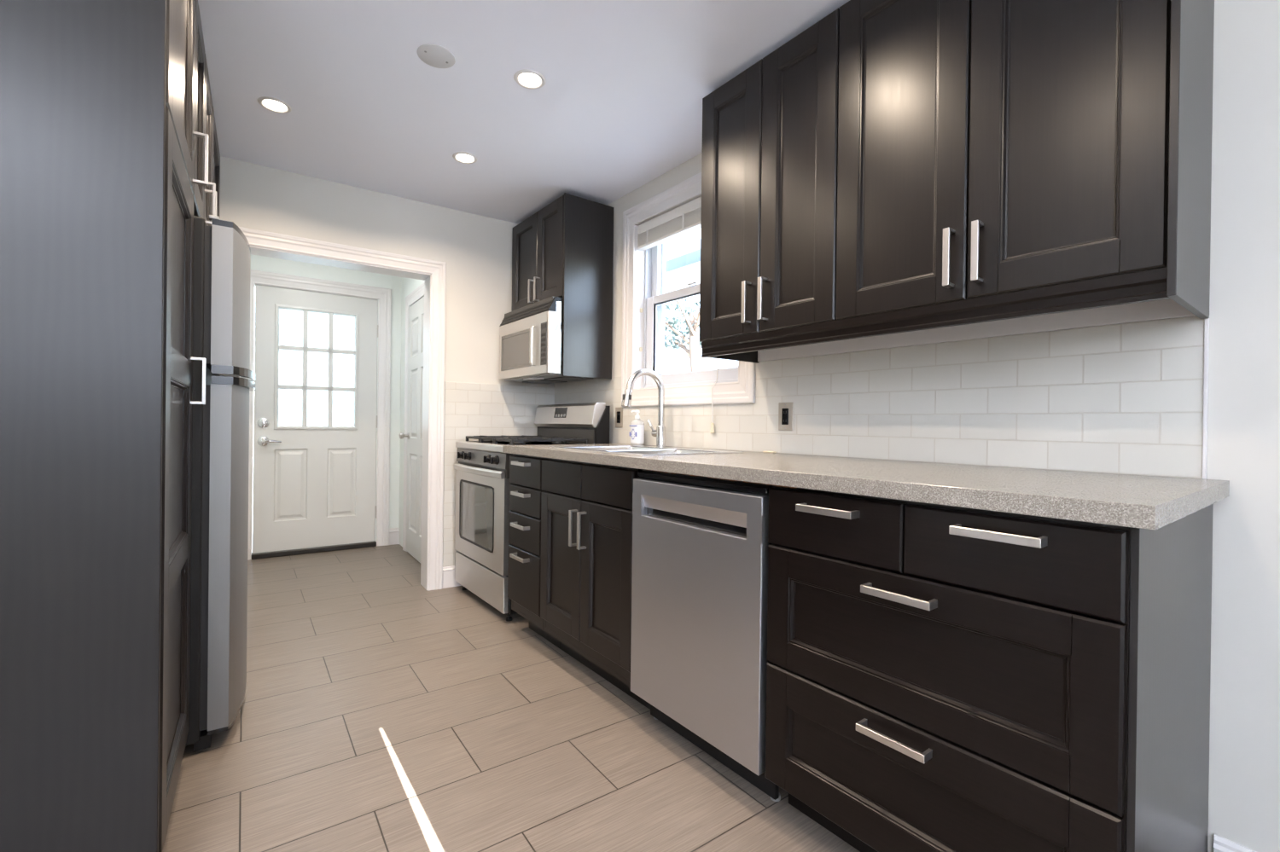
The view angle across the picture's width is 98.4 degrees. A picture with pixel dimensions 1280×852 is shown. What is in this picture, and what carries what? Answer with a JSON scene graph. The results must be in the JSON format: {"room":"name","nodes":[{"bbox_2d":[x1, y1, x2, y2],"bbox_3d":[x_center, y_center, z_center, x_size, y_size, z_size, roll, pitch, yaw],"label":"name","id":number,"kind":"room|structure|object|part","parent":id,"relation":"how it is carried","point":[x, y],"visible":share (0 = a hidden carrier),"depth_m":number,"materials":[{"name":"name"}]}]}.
{"room":"kitchen","nodes":[
{"label":"kitchen","id":0,"kind":"room"},
{"bbox_2d":[250,254,401,552],"bbox_3d":[-2.539,-0.192,4.340,1.470,2.345,0.140,1,0,-35],"label":"wall","id":1,"kind":"structure","parent":0,"point":[258,263],"depth_m":4.58,"materials":[{"name":"white paint"}]},
{"bbox_2d":[251,284,378,559],"bbox_3d":[-2.499,-0.034,4.295,0.850,2.030,0.119,1,0,-35],"label":"door","id":2,"kind":"structure","parent":1,"relation":"in","point":[315,417],"depth_m":4.28,"materials":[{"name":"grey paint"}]},
{"bbox_3d":[-2.743,0.111,4.091,0.147,0.072,0.059,1,0,-35],"label":"lever handle","id":3,"kind":"part","parent":2,"relation":"part of","materials":[{"name":"silver metal"}]},
{"bbox_3d":[-2.505,-0.442,4.296,0.564,0.938,0.042,1,0,-35],"label":"glazing frame","id":4,"kind":"part","parent":2,"relation":"part of","materials":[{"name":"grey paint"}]},
{"bbox_3d":[-2.510,-0.442,4.304,0.516,0.890,0.004,1,0,-35],"label":"glass","id":5,"kind":"part","parent":2,"relation":"part of","materials":[{"name":"glass"}]},
{"bbox_2d":[247,269,391,560],"bbox_3d":[-2.488,-0.077,4.279,1.024,2.117,0.021,1,0,-35],"label":"trim","id":6,"kind":"structure","parent":1,"relation":"attached to","point":[384,295],"depth_m":4.52,"materials":[{"name":"white paint"}]},
{"bbox_2d":[389,528,399,545],"bbox_3d":[-2.048,0.918,4.598,0.078,0.135,0.016,1,0,-35],"label":"baseboard","id":7,"kind":"structure","parent":1,"relation":"attached to","point":[393,532],"depth_m":4.60,"materials":[{"name":"white paint"}]},
{"bbox_2d":[219,156,554,567],"bbox_3d":[-2.450,-0.185,2.623,4.760,2.345,0.148,1,0,-35],"label":"wall","id":8,"kind":"structure","parent":0,"point":[476,250],"depth_m":3.42,"materials":[{"name":"white paint"}]},
{"bbox_2d":[238,226,446,590],"bbox_3d":[-1.720,-0.007,3.129,1.150,2.003,0.171,1,0,-35],"label":"trim","id":9,"kind":"structure","parent":8,"relation":"attached to","point":[261,243],"depth_m":3.36,"materials":[{"name":"white paint"}]},
{"bbox_2d":[442,565,462,588],"bbox_3d":[-0.906,0.936,3.617,0.752,0.135,0.016,1,0,-35],"label":"baseboard","id":10,"kind":"structure","parent":8,"relation":"attached to","point":[449,573],"depth_m":3.42,"materials":[{"name":"white paint"}]},
{"bbox_2d":[442,381,554,567],"bbox_3d":[-0.900,0.301,3.618,0.752,1.144,0.009,1,0,-35],"label":"tile backsplash","id":11,"kind":"structure","parent":8,"relation":"attached to","point":[470,409],"depth_m":3.51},
{"bbox_2d":[398,277,424,546],"bbox_3d":[-1.576,-0.179,4.121,0.137,2.345,1.318,1,0,-35],"label":"wall","id":12,"kind":"structure","parent":0,"point":[408,286],"depth_m":4.54,"materials":[{"name":"white paint"}]},
{"bbox_2d":[399,296,424,563],"bbox_3d":[-1.637,0.022,4.013,0.084,1.918,0.740,1,0,-35],"label":"door","id":13,"kind":"structure","parent":12,"relation":"in","point":[414,435],"depth_m":4.13,"materials":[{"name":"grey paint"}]},
{"bbox_3d":[-1.823,0.075,4.268,0.070,0.052,0.052,1,0,-35],"label":"knob","id":14,"kind":"part","parent":13,"relation":"part of","materials":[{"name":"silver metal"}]},
{"bbox_2d":[402,282,424,552],"bbox_3d":[-1.611,-0.015,4.030,0.021,2.015,0.910,1,0,-35],"label":"trim","id":15,"kind":"structure","parent":12,"relation":"attached to","point":[417,293],"depth_m":4.37,"materials":[{"name":"white paint"}]},
{"bbox_2d":[162,544,860,851],"bbox_3d":[-1.083,1.040,0.792,5.050,0.060,8.050,1,0,-37],"label":"floor","id":16,"kind":"structure","parent":0,"point":[381,711],"depth_m":1.73,"materials":[{"name":"tile"}]},
{"bbox_2d":[0,0,208,851],"bbox_3d":[-1.402,-0.153,1.216,0.673,2.316,0.600,1,0,-35],"label":"pantry cabinet","id":17,"kind":"object","parent":16,"relation":"on","point":[97,97],"visible":1,"depth_m":1.08,"materials":[{"name":"brown wood"}]},
{"bbox_3d":[-1.170,0.116,1.391,0.019,1.578,0.580,1,0,-35],"label":"door","id":18,"kind":"part","parent":17,"relation":"part of","materials":[{"name":"brown wood"}]},
{"bbox_3d":[-1.156,-0.988,1.388,0.019,0.620,0.580,1,0,-35],"label":"door","id":19,"kind":"part","parent":17,"relation":"part of","materials":[{"name":"brown wood"}]},
{"bbox_3d":[-1.281,-0.131,1.602,0.034,0.135,0.016,1,0,-35],"label":"handle","id":20,"kind":"part","parent":17,"relation":"part of","materials":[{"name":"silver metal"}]},
{"bbox_3d":[-1.281,-0.780,1.612,0.034,0.146,0.016,1,0,-35],"label":"handle","id":21,"kind":"part","parent":17,"relation":"part of","materials":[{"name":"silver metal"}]},
{"bbox_2d":[211,105,220,226],"bbox_3d":[-2.169,-0.164,2.293,0.639,2.312,0.546,1,0,-35],"label":"tall cabinet","id":22,"kind":"object","parent":16,"relation":"on","point":[216,156],"visible":0.14,"depth_m":2.54,"materials":[{"name":"brown wood"}]},
{"bbox_2d":[185,215,255,751],"bbox_3d":[-1.739,0.173,1.824,0.764,1.652,0.700,1,0,-35],"label":"refrigerator","id":23,"kind":"object","parent":16,"relation":"on","point":[222,253],"visible":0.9,"depth_m":1.71,"materials":[{"name":"silver metal"}]},
{"bbox_3d":[-1.482,0.401,2.007,0.094,1.068,0.696,1,0,-35],"label":"door","id":24,"kind":"part","parent":23,"relation":"part of","materials":[{"name":"silver metal"}]},
{"bbox_3d":[-1.472,-0.406,2.005,0.094,0.430,0.696,1,0,-35],"label":"freezer door","id":25,"kind":"part","parent":23,"relation":"part of","materials":[{"name":"silver metal"}]},
{"bbox_3d":[-1.371,-0.143,1.907,0.072,0.024,0.444,1,0,-24],"label":"handle","id":26,"kind":"part","parent":23,"relation":"part of","materials":[{"name":"silver metal"}]},
{"bbox_3d":[-1.371,-0.176,1.907,0.072,0.026,0.444,1,0,-24],"label":"handle","id":27,"kind":"part","parent":23,"relation":"part of","materials":[{"name":"silver metal"}]},
{"bbox_2d":[453,402,610,622],"bbox_3d":[-0.670,0.434,3.272,0.670,1.146,0.748,1,0,-37],"label":"gas range","id":28,"kind":"object","parent":16,"relation":"on","point":[482,468],"visible":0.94,"depth_m":3.13,"materials":[{"name":"silver metal"}]},
{"bbox_3d":[-1.069,0.173,3.287,0.036,0.047,0.047,1,0,-37],"label":"knob","id":29,"kind":"part","parent":28,"relation":"part of","materials":[{"name":"black"}]},
{"bbox_3d":[-1.002,0.174,3.199,0.036,0.047,0.047,1,0,-37],"label":"knob","id":30,"kind":"part","parent":28,"relation":"part of","materials":[{"name":"black plastic"}]},
{"bbox_3d":[-0.920,0.248,3.088,0.046,0.038,0.718,1,0,-37],"label":"handle","id":31,"kind":"part","parent":28,"relation":"part of","materials":[{"name":"silver metal"}]},
{"bbox_3d":[-0.903,0.864,3.109,0.028,0.182,0.726,1,0,-37],"label":"warming drawer","id":32,"kind":"part","parent":28,"relation":"part of","materials":[{"name":"silver metal"}]},
{"bbox_3d":[-0.899,0.512,3.107,0.030,0.498,0.726,1,0,-37],"label":"oven door","id":33,"kind":"part","parent":28,"relation":"part of","materials":[{"name":"silver metal"}]},
{"bbox_3d":[-0.893,0.178,3.107,0.030,0.078,0.728,1,0,-37],"label":"control panel","id":34,"kind":"part","parent":28,"relation":"part of","materials":[{"name":"silver metal"}]},
{"bbox_3d":[-0.821,0.177,2.961,0.036,0.047,0.047,1,0,-37],"label":"knob","id":35,"kind":"part","parent":28,"relation":"part of","materials":[{"name":"black plastic"}]},
{"bbox_3d":[-0.760,0.178,2.881,0.036,0.047,0.047,1,0,-37],"label":"knob","id":36,"kind":"part","parent":28,"relation":"part of","materials":[{"name":"black plastic"}]},
{"bbox_3d":[-0.668,0.090,3.010,0.089,0.019,0.089,1,0,-37],"label":"burner","id":37,"kind":"part","parent":28,"relation":"part of","materials":[{"name":"black metal"}]},
{"bbox_2d":[456,441,584,453],"bbox_3d":[-0.685,0.119,3.256,0.549,0.040,0.748,1,0,-37],"label":"cooktop","id":38,"kind":"object","parent":28,"relation":"in","point":[474,447],"depth_m":3.13,"materials":[{"name":"silver metal"}]},
{"bbox_3d":[-0.469,0.092,3.162,0.069,0.019,0.069,1,0,-37],"label":"burner","id":39,"kind":"part","parent":28,"relation":"part of","materials":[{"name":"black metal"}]},
{"bbox_3d":[-0.472,0.061,3.424,0.009,0.085,0.698,1,0,-37],"label":"riser plate","id":40,"kind":"part","parent":28,"relation":"part of","materials":[{"name":"grey metal"}]},
{"bbox_2d":[507,453,560,649],"bbox_3d":[-0.280,0.578,2.780,0.734,0.872,0.338,1,0,-37],"label":"base cabinet","id":41,"kind":"object","parent":16,"relation":"on","point":[526,491],"visible":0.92,"depth_m":2.56,"materials":[{"name":"brown wood"}]},
{"bbox_3d":[-0.560,0.613,2.569,0.034,0.016,0.142,1,0,-37],"label":"handle","id":42,"kind":"part","parent":41,"relation":"part of","materials":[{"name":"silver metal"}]},
{"bbox_3d":[-0.558,0.466,2.568,0.034,0.016,0.142,1,0,-37],"label":"handle","id":43,"kind":"part","parent":41,"relation":"part of","materials":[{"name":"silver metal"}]},
{"bbox_3d":[-0.556,0.317,2.568,0.034,0.016,0.142,1,0,-37],"label":"handle","id":44,"kind":"part","parent":41,"relation":"part of","materials":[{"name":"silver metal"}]},
{"bbox_3d":[-0.555,0.175,2.567,0.034,0.016,0.142,1,0,-37],"label":"handle","id":45,"kind":"part","parent":41,"relation":"part of","materials":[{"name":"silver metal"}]},
{"bbox_3d":[-0.540,0.715,2.584,0.019,0.263,0.336,1,0,-37],"label":"drawer","id":46,"kind":"part","parent":41,"relation":"part of","materials":[{"name":"brown wood"}]},
{"bbox_3d":[-0.537,0.498,2.583,0.019,0.160,0.336,1,0,-37],"label":"drawer","id":47,"kind":"part","parent":41,"relation":"part of","materials":[{"name":"brown wood"}]},
{"bbox_3d":[-0.535,0.350,2.583,0.019,0.126,0.336,1,0,-37],"label":"drawer","id":48,"kind":"part","parent":41,"relation":"part of","materials":[{"name":"brown wood"}]},
{"bbox_3d":[-0.533,0.214,2.583,0.019,0.138,0.336,1,0,-37],"label":"drawer","id":49,"kind":"part","parent":41,"relation":"part of","materials":[{"name":"brown wood"}]},
{"bbox_2d":[540,458,650,709],"bbox_3d":[0.031,0.583,2.370,0.734,0.872,0.688,1,0,-37],"label":"base cabinet","id":50,"kind":"object","parent":16,"relation":"on","point":[586,569],"visible":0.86,"depth_m":2.12,"materials":[{"name":"brown wood"}]},
{"bbox_3d":[-0.331,0.569,2.311,0.019,0.556,0.336,1,0,-37],"label":"door","id":51,"kind":"part","parent":50,"relation":"part of","materials":[{"name":"brown wood"}]},
{"bbox_3d":[-0.264,0.403,2.182,0.034,0.142,0.016,1,0,-37],"label":"handle","id":52,"kind":"part","parent":50,"relation":"part of","materials":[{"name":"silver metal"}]},
{"bbox_3d":[-0.225,0.403,2.131,0.034,0.142,0.016,1,0,-37],"label":"handle","id":53,"kind":"part","parent":50,"relation":"part of","materials":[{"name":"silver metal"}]},
{"bbox_3d":[-0.125,0.572,2.040,0.019,0.556,0.336,1,0,-37],"label":"door","id":54,"kind":"part","parent":50,"relation":"part of","materials":[{"name":"brown wood"}]},
{"bbox_2d":[502,443,1229,529],"bbox_3d":[0.337,0.131,1.990,0.732,0.042,2.381,1,0,-37],"label":"countertop","id":55,"kind":"structure","parent":50,"relation":"on","point":[1142,502],"depth_m":1.21,"materials":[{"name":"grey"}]},
{"bbox_2d":[629,410,644,445],"bbox_3d":[-0.018,0.008,2.966,0.066,0.188,0.081,1,0,-37],"label":"soap bottle","id":56,"kind":"object","parent":55,"relation":"on","point":[637,433],"visible":1,"depth_m":2.94,"materials":[{"name":"white plastic"}]},
{"bbox_2d":[621,368,666,447],"bbox_3d":[-0.001,-0.089,2.728,0.270,0.383,0.126,1,0,-37],"label":"kitchen faucet","id":57,"kind":"object","parent":55,"relation":"on","point":[660,433],"visible":1,"depth_m":2.74,"materials":[{"name":"silver metal"}]},
{"bbox_3d":[0.027,-0.137,2.703,0.236,0.286,0.032,1,0,-37],"label":"spout","id":58,"kind":"part","parent":57,"relation":"part of","materials":[{"name":"silver metal"}]},
{"bbox_3d":[0.071,0.011,2.810,0.038,0.088,0.084,1,0,-37],"label":"lever","id":59,"kind":"part","parent":57,"relation":"part of","materials":[{"name":"silver metal"}]},
{"bbox_2d":[550,445,744,456],"bbox_3d":[0.008,0.178,2.376,0.526,0.157,0.686,1,0,-37],"label":"sink","id":60,"kind":"object","parent":55,"relation":"in","point":[642,450],"visible":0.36,"depth_m":2.37,"materials":[{"name":"silver metal"}]},
{"bbox_3d":[-0.110,0.177,2.477,0.397,0.157,0.319,1,0,-37],"label":"bowl","id":61,"kind":"part","parent":60,"relation":"part of","materials":[{"name":"silver metal"}]},
{"bbox_3d":[0.087,0.180,2.217,0.397,0.157,0.273,1,0,-37],"label":"bowl","id":62,"kind":"part","parent":60,"relation":"part of","materials":[{"name":"silver metal"}]},
{"bbox_2d":[762,451,776,453],"bbox_3d":[0.539,0.108,2.298,0.022,0.006,0.055,1,0,-37],"label":"scrap","id":63,"kind":"object","parent":55,"relation":"on","point":[763,451],"visible":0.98,"depth_m":2.28,"materials":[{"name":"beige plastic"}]},
{"bbox_2d":[630,470,780,802],"bbox_3d":[0.415,0.591,1.871,0.686,0.868,0.566,1,0,-37],"label":"dishwasher","id":64,"kind":"object","parent":16,"relation":"on","point":[700,579],"visible":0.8,"depth_m":1.61,"materials":[{"name":"silver metal"}]},
{"bbox_3d":[0.208,0.963,1.719,0.015,0.096,0.546,1,0,-37],"label":"toe panel","id":65,"kind":"part","parent":64,"relation":"part of","materials":[{"name":"black plastic"}]},
{"bbox_2d":[765,485,1213,851],"bbox_3d":[0.811,0.594,1.350,0.742,0.876,0.728,1,0,-37],"label":"base cabinet","id":66,"kind":"object","parent":16,"relation":"on","point":[940,678],"visible":0.97,"depth_m":1.07,"materials":[{"name":"brown wood"}]},
{"bbox_3d":[0.429,0.195,1.273,0.034,0.016,0.146,1,0,-37],"label":"handle","id":67,"kind":"part","parent":66,"relation":"part of","materials":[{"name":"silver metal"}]},
{"bbox_3d":[0.445,0.233,1.295,0.019,0.144,0.353,1,0,-37],"label":"drawer","id":68,"kind":"part","parent":66,"relation":"part of","materials":[{"name":"brown wood"}]},
{"bbox_3d":[0.523,0.650,1.144,0.034,0.016,0.146,1,0,-37],"label":"handle","id":69,"kind":"part","parent":66,"relation":"part of","materials":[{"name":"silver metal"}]},
{"bbox_3d":[0.530,0.350,1.138,0.034,0.016,0.146,1,0,-37],"label":"handle","id":70,"kind":"part","parent":66,"relation":"part of","materials":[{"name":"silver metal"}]},
{"bbox_3d":[0.546,0.767,1.155,0.019,0.300,0.709,1,0,-37],"label":"drawer","id":71,"kind":"part","parent":66,"relation":"part of","materials":[{"name":"brown wood"}]},
{"bbox_3d":[0.549,0.462,1.154,0.019,0.302,0.709,1,0,-37],"label":"drawer","id":72,"kind":"part","parent":66,"relation":"part of","materials":[{"name":"brown wood"}]},
{"bbox_3d":[0.641,0.197,0.994,0.034,0.016,0.146,1,0,-37],"label":"handle","id":73,"kind":"part","parent":66,"relation":"part of","materials":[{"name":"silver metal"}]},
{"bbox_3d":[0.660,0.237,1.012,0.019,0.144,0.352,1,0,-37],"label":"drawer","id":74,"kind":"part","parent":66,"relation":"part of","materials":[{"name":"brown wood"}]},
{"bbox_3d":[1.050,0.598,1.081,0.687,0.876,0.010,1,0,-37],"label":"panel","id":75,"kind":"part","parent":66,"relation":"part of","materials":[{"name":"brown wood"}]},
{"bbox_2d":[197,0,849,224],"bbox_3d":[-1.053,-1.364,0.784,5.050,0.060,8.050,1,0,-37],"label":"ceiling","id":76,"kind":"structure","parent":0,"point":[618,107],"depth_m":2.16,"materials":[{"name":"white paint"}]},
{"bbox_2d":[257,96,291,113],"bbox_3d":[-1.529,-1.344,2.314,0.120,0.007,0.120,1,0,-37],"label":"recessed light","id":77,"kind":"object","parent":76,"relation":"in","point":[272,104],"visible":1,"depth_m":2.31,"materials":[{"name":"white paint"}]},
{"bbox_2d":[416,43,455,68],"bbox_3d":[-0.735,-1.333,1.994,0.132,0.005,0.132,1,0,-37],"label":"cover plate","id":78,"kind":"object","parent":76,"relation":"attached to","point":[435,55],"visible":1,"depth_m":1.99,"materials":[{"name":"grey plastic"}]},
{"bbox_2d":[452,151,477,163],"bbox_3d":[-0.873,-1.337,2.756,0.120,0.007,0.120,1,0,-37],"label":"recessed light","id":79,"kind":"object","parent":76,"relation":"in","point":[462,157],"visible":1,"depth_m":2.75,"materials":[{"name":"white paint"}]},
{"bbox_2d":[513,69,546,89],"bbox_3d":[-0.423,-1.330,2.120,0.120,0.007,0.120,1,0,-37],"label":"recessed light","id":80,"kind":"object","parent":76,"relation":"in","point":[527,78],"visible":1,"depth_m":2.12,"materials":[{"name":"white paint"}]},
{"bbox_2d":[553,0,1279,851],"bbox_3d":[1.264,-0.136,1.505,0.161,2.345,6.370,1,0,-37],"label":"wall","id":81,"kind":"structure","parent":0,"point":[1189,397],"depth_m":1.33,"materials":[{"name":"white paint"}]},
{"bbox_2d":[512,192,613,379],"bbox_3d":[-0.510,-0.788,3.425,0.372,1.014,0.688,1,0,-37],"label":"upper cabinet","id":82,"kind":"object","parent":81,"relation":"attached to","point":[565,249],"visible":0.88,"depth_m":3.18,"materials":[{"name":"brown wood"}]},
{"bbox_3d":[-0.722,-1.012,3.471,0.019,0.565,0.356,1,0,-37],"label":"door","id":83,"kind":"part","parent":82,"relation":"part of","materials":[{"name":"brown wood"}]},
{"bbox_3d":[-0.660,-0.815,3.344,0.034,0.142,0.014,1,0,-37],"label":"handle","id":84,"kind":"part","parent":82,"relation":"part of","materials":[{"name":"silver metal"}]},
{"bbox_3d":[-0.616,-0.814,3.285,0.034,0.142,0.014,1,0,-37],"label":"handle","id":85,"kind":"part","parent":82,"relation":"part of","materials":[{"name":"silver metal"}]},
{"bbox_2d":[499,296,595,383],"bbox_3d":[-0.552,-0.500,3.401,0.448,0.440,0.676,1,0,-37],"label":"microwave","id":86,"kind":"object","parent":82,"relation":"attached to","point":[531,335],"visible":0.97,"depth_m":3.20,"materials":[{"name":"grey metal"}]},
{"bbox_3d":[-0.607,-0.454,3.127,0.028,0.225,0.028,1,0,-37],"label":"handle","id":87,"kind":"part","parent":86,"relation":"part of","materials":[{"name":"silver metal"}]},
{"bbox_3d":[-0.533,-0.456,3.051,0.003,0.234,0.068,1,0,-37],"label":"control panel","id":88,"kind":"part","parent":86,"relation":"part of","materials":[{"name":"grey metal"}]},
{"bbox_3d":[-0.457,-0.491,3.060,0.032,0.398,0.017,1,0,-37],"label":"trim","id":89,"kind":"part","parent":86,"relation":"part of","materials":[{"name":"silver metal"}]},
{"bbox_3d":[-0.517,-1.008,3.202,0.019,0.565,0.311,1,0,-37],"label":"door","id":90,"kind":"part","parent":82,"relation":"part of","materials":[{"name":"brown wood"}]},
{"bbox_3d":[-0.294,-0.785,3.167,0.327,1.014,0.015,1,0,-37],"label":"panel","id":91,"kind":"part","parent":82,"relation":"part of","materials":[{"name":"brown wood"}]},
{"bbox_2d":[615,407,622,427],"bbox_3d":[-0.122,-0.050,3.196,0.008,0.115,0.072,1,0,-37],"label":"wall outlet","id":92,"kind":"object","parent":81,"relation":"attached to","point":[619,411],"visible":1,"depth_m":3.19,"materials":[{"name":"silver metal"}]},
{"bbox_2d":[616,411,620,423],"bbox_3d":[-0.124,-0.050,3.195,0.004,0.067,0.033,1,0,-37],"label":"receptacle","id":93,"kind":"object","parent":92,"relation":"attached to","point":[618,412],"depth_m":3.19,"materials":[{"name":"black plastic"}]},
{"bbox_2d":[621,172,755,407],"bbox_3d":[0.268,-0.662,2.828,0.186,1.117,0.988,1,0,-37],"label":"window","id":94,"kind":"structure","parent":81,"relation":"in","point":[644,296],"depth_m":3.09,"materials":[{"name":"white paint"}]},
{"bbox_3d":[0.333,-0.662,2.877,0.022,0.901,0.752,1,0,-37],"label":"storm frame","id":95,"kind":"part","parent":94,"relation":"part of","materials":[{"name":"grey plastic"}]},
{"bbox_3d":[0.307,-0.891,2.855,0.026,0.423,0.768,1,0,-37],"label":"sash","id":96,"kind":"part","parent":94,"relation":"part of","materials":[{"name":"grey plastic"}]},
{"bbox_2d":[637,196,718,433],"bbox_3d":[0.216,-0.543,2.790,0.091,1.152,0.776,1,0,-37],"label":"window blind","id":97,"kind":"object","parent":94,"relation":"attached to","point":[683,219],"visible":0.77,"depth_m":2.86,"materials":[{"name":"white"}]},
{"bbox_3d":[0.238,-0.994,2.800,0.046,0.015,0.772,1,0,-37],"label":"rail","id":98,"kind":"part","parent":97,"relation":"part of","materials":[{"name":"white"}]},
{"bbox_3d":[0.356,-0.542,2.569,0.045,1.058,0.018,1,0,-19],"label":"pull cord","id":99,"kind":"part","parent":97,"relation":"part of","materials":[{"name":"white fabric"}]},
{"bbox_3d":[0.292,-0.662,2.846,0.075,0.921,0.792,1,0,-37],"label":"frame","id":100,"kind":"part","parent":94,"relation":"part of","materials":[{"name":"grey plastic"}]},
{"bbox_3d":[0.278,-0.472,2.837,0.028,0.500,0.768,1,0,-37],"label":"sash","id":101,"kind":"part","parent":94,"relation":"part of","materials":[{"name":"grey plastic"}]},
{"bbox_2d":[699,7,839,363],"bbox_3d":[0.543,-0.778,2.030,0.383,1.016,0.603,1,0,-37],"label":"upper cabinet","id":102,"kind":"object","parent":81,"relation":"attached to","point":[770,147],"visible":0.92,"depth_m":1.89,"materials":[{"name":"brown wood"}]},
{"bbox_3d":[0.386,-0.781,2.281,0.330,1.016,0.013,1,0,-37],"label":"panel","id":103,"kind":"part","parent":102,"relation":"part of","materials":[{"name":"brown wood"}]},
{"bbox_3d":[0.335,-0.810,2.059,0.019,0.958,0.300,1,0,-37],"label":"door","id":104,"kind":"part","parent":102,"relation":"part of","materials":[{"name":"brown wood"}]},
{"bbox_3d":[0.376,-0.438,1.957,0.034,0.146,0.016,1,0,-37],"label":"handle","id":105,"kind":"part","parent":102,"relation":"part of","materials":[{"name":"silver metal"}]},
{"bbox_3d":[0.420,-0.437,1.899,0.034,0.146,0.016,1,0,-37],"label":"handle","id":106,"kind":"part","parent":102,"relation":"part of","materials":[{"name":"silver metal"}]},
{"bbox_3d":[0.518,-0.806,1.819,0.019,0.958,0.297,1,0,-37],"label":"door","id":107,"kind":"part","parent":102,"relation":"part of","materials":[{"name":"brown wood"}]},
{"bbox_2d":[778,402,793,430],"bbox_3d":[0.594,-0.038,2.254,0.008,0.115,0.072,1,0,-37],"label":"wall outlet","id":108,"kind":"object","parent":81,"relation":"attached to","point":[785,410],"visible":1,"depth_m":2.25,"materials":[{"name":"silver metal"}]},
{"bbox_2d":[781,408,788,424],"bbox_3d":[0.592,-0.038,2.253,0.004,0.067,0.033,1,0,-37],"label":"receptacle","id":109,"kind":"object","parent":108,"relation":"attached to","point":[784,411],"depth_m":2.25,"materials":[{"name":"black plastic"}]},
{"bbox_2d":[553,316,1204,478],"bbox_3d":[0.364,-0.080,2.570,0.008,0.395,3.190,1,0,-37],"label":"backsplash","id":110,"kind":"structure","parent":81,"relation":"attached to","point":[1127,398],"depth_m":1.67,"materials":[{"name":"tile"}]},
{"bbox_2d":[835,0,1214,319],"bbox_3d":[0.959,-0.768,1.483,0.383,1.022,0.764,1,0,-37],"label":"upper cabinet","id":111,"kind":"object","parent":81,"relation":"attached to","point":[986,148],"visible":0.97,"depth_m":1.31,"materials":[{"name":"brown wood"}]},
{"bbox_3d":[0.722,-0.803,1.550,0.019,0.958,0.372,1,0,-37],"label":"door","id":112,"kind":"part","parent":111,"relation":"part of","materials":[{"name":"brown wood"}]},
{"bbox_2d":[701,267,1169,357],"bbox_3d":[0.654,-0.293,1.639,0.020,0.060,1.342,1,0,-37],"label":"rail","id":113,"kind":"object","parent":111,"relation":"attached to","point":[1146,286],"visible":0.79,"depth_m":1.39,"materials":[{"name":"brown wood"}]},
{"bbox_3d":[0.789,-0.430,1.413,0.034,0.146,0.016,1,0,-37],"label":"handle","id":114,"kind":"part","parent":111,"relation":"part of","materials":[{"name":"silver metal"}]},
{"bbox_2d":[757,298,1195,361],"bbox_3d":[0.915,-0.295,1.837,0.018,0.053,1.338,1,0,-37],"label":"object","id":115,"kind":"structure","parent":111,"relation":"attached to","point":[1163,309],"depth_m":1.63,"materials":[{"name":"white paint"}]},
{"bbox_3d":[0.830,-0.429,1.360,0.034,0.146,0.016,1,0,-37],"label":"handle","id":116,"kind":"part","parent":111,"relation":"part of","materials":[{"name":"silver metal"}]},
{"bbox_3d":[0.949,-0.799,1.252,0.019,0.958,0.370,1,0,-37],"label":"door","id":117,"kind":"part","parent":111,"relation":"part of","materials":[{"name":"brown wood"}]},
{"bbox_3d":[1.190,-0.764,1.188,0.372,1.022,0.014,1,0,-37],"label":"panel","id":118,"kind":"part","parent":111,"relation":"part of","materials":[{"name":"brown wood"}]},
{"bbox_2d":[1213,834,1256,851],"bbox_3d":[2.177,1.008,0.163,0.016,0.090,2.805,1,0,-37],"label":"baseboard","id":119,"kind":"structure","parent":81,"relation":"attached to","point":[1220,845],"depth_m":1.26,"materials":[{"name":"white paint"}]},
{"label":"outside","id":120,"kind":"structure","parent":0,"visible":0},
{"bbox_3d":[-1.486,1.724,10.197,50.000,0.300,42.000,1,0,-37],"label":"ground","id":121,"kind":"structure","parent":120,"visible":0},
{"bbox_2d":[656,297,703,372],"bbox_3d":[0.327,-0.053,6.709,1.483,3.325,1.460,1,0,4],"label":"tree","id":122,"kind":"object","parent":121,"relation":"on","point":[693,323],"visible":0.3,"depth_m":6.27,"materials":[{"name":"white plant"}]},
{"bbox_2d":[656,228,738,374],"bbox_3d":[1.863,-1.591,12.072,5.450,6.400,11.800,1,0,-37],"label":"window view","id":123,"kind":"structure","parent":121,"relation":"on","point":[683,253],"depth_m":9.67,"materials":[{"name":"grey"}]},
{"bbox_3d":[-2.585,-0.185,2.222,0.120,2.345,3.800,1,0,-35],"label":"wall","id":124,"kind":"structure","parent":0,"visible":0},
{"bbox_2d":[192,0,217,226],"bbox_3d":[-1.776,-1.000,1.768,0.673,0.626,0.743,1,0,-35],"label":"upper cabinet","id":125,"kind":"object","parent":124,"relation":"attached to","point":[203,101],"visible":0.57,"depth_m":1.87,"materials":[{"name":"brown wood"}]},
{"bbox_3d":[-1.424,-0.994,1.775,0.019,0.618,0.350,1,0,-35],"label":"door","id":126,"kind":"part","parent":125,"relation":"part of","materials":[{"name":"brown wood"}]},
{"bbox_3d":[-1.636,-0.998,2.080,0.019,0.618,0.387,1,0,-35],"label":"door","id":127,"kind":"part","parent":125,"relation":"part of","materials":[{"name":"brown wood"}]},
{"bbox_3d":[-1.483,-0.766,1.902,0.034,0.142,0.016,1,0,-35],"label":"handle","id":128,"kind":"part","parent":125,"relation":"part of","materials":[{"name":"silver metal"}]},
{"bbox_3d":[-1.529,-0.767,1.969,0.034,0.142,0.016,1,0,-35],"label":"handle","id":129,"kind":"part","parent":125,"relation":"part of","materials":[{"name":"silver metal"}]}
]}

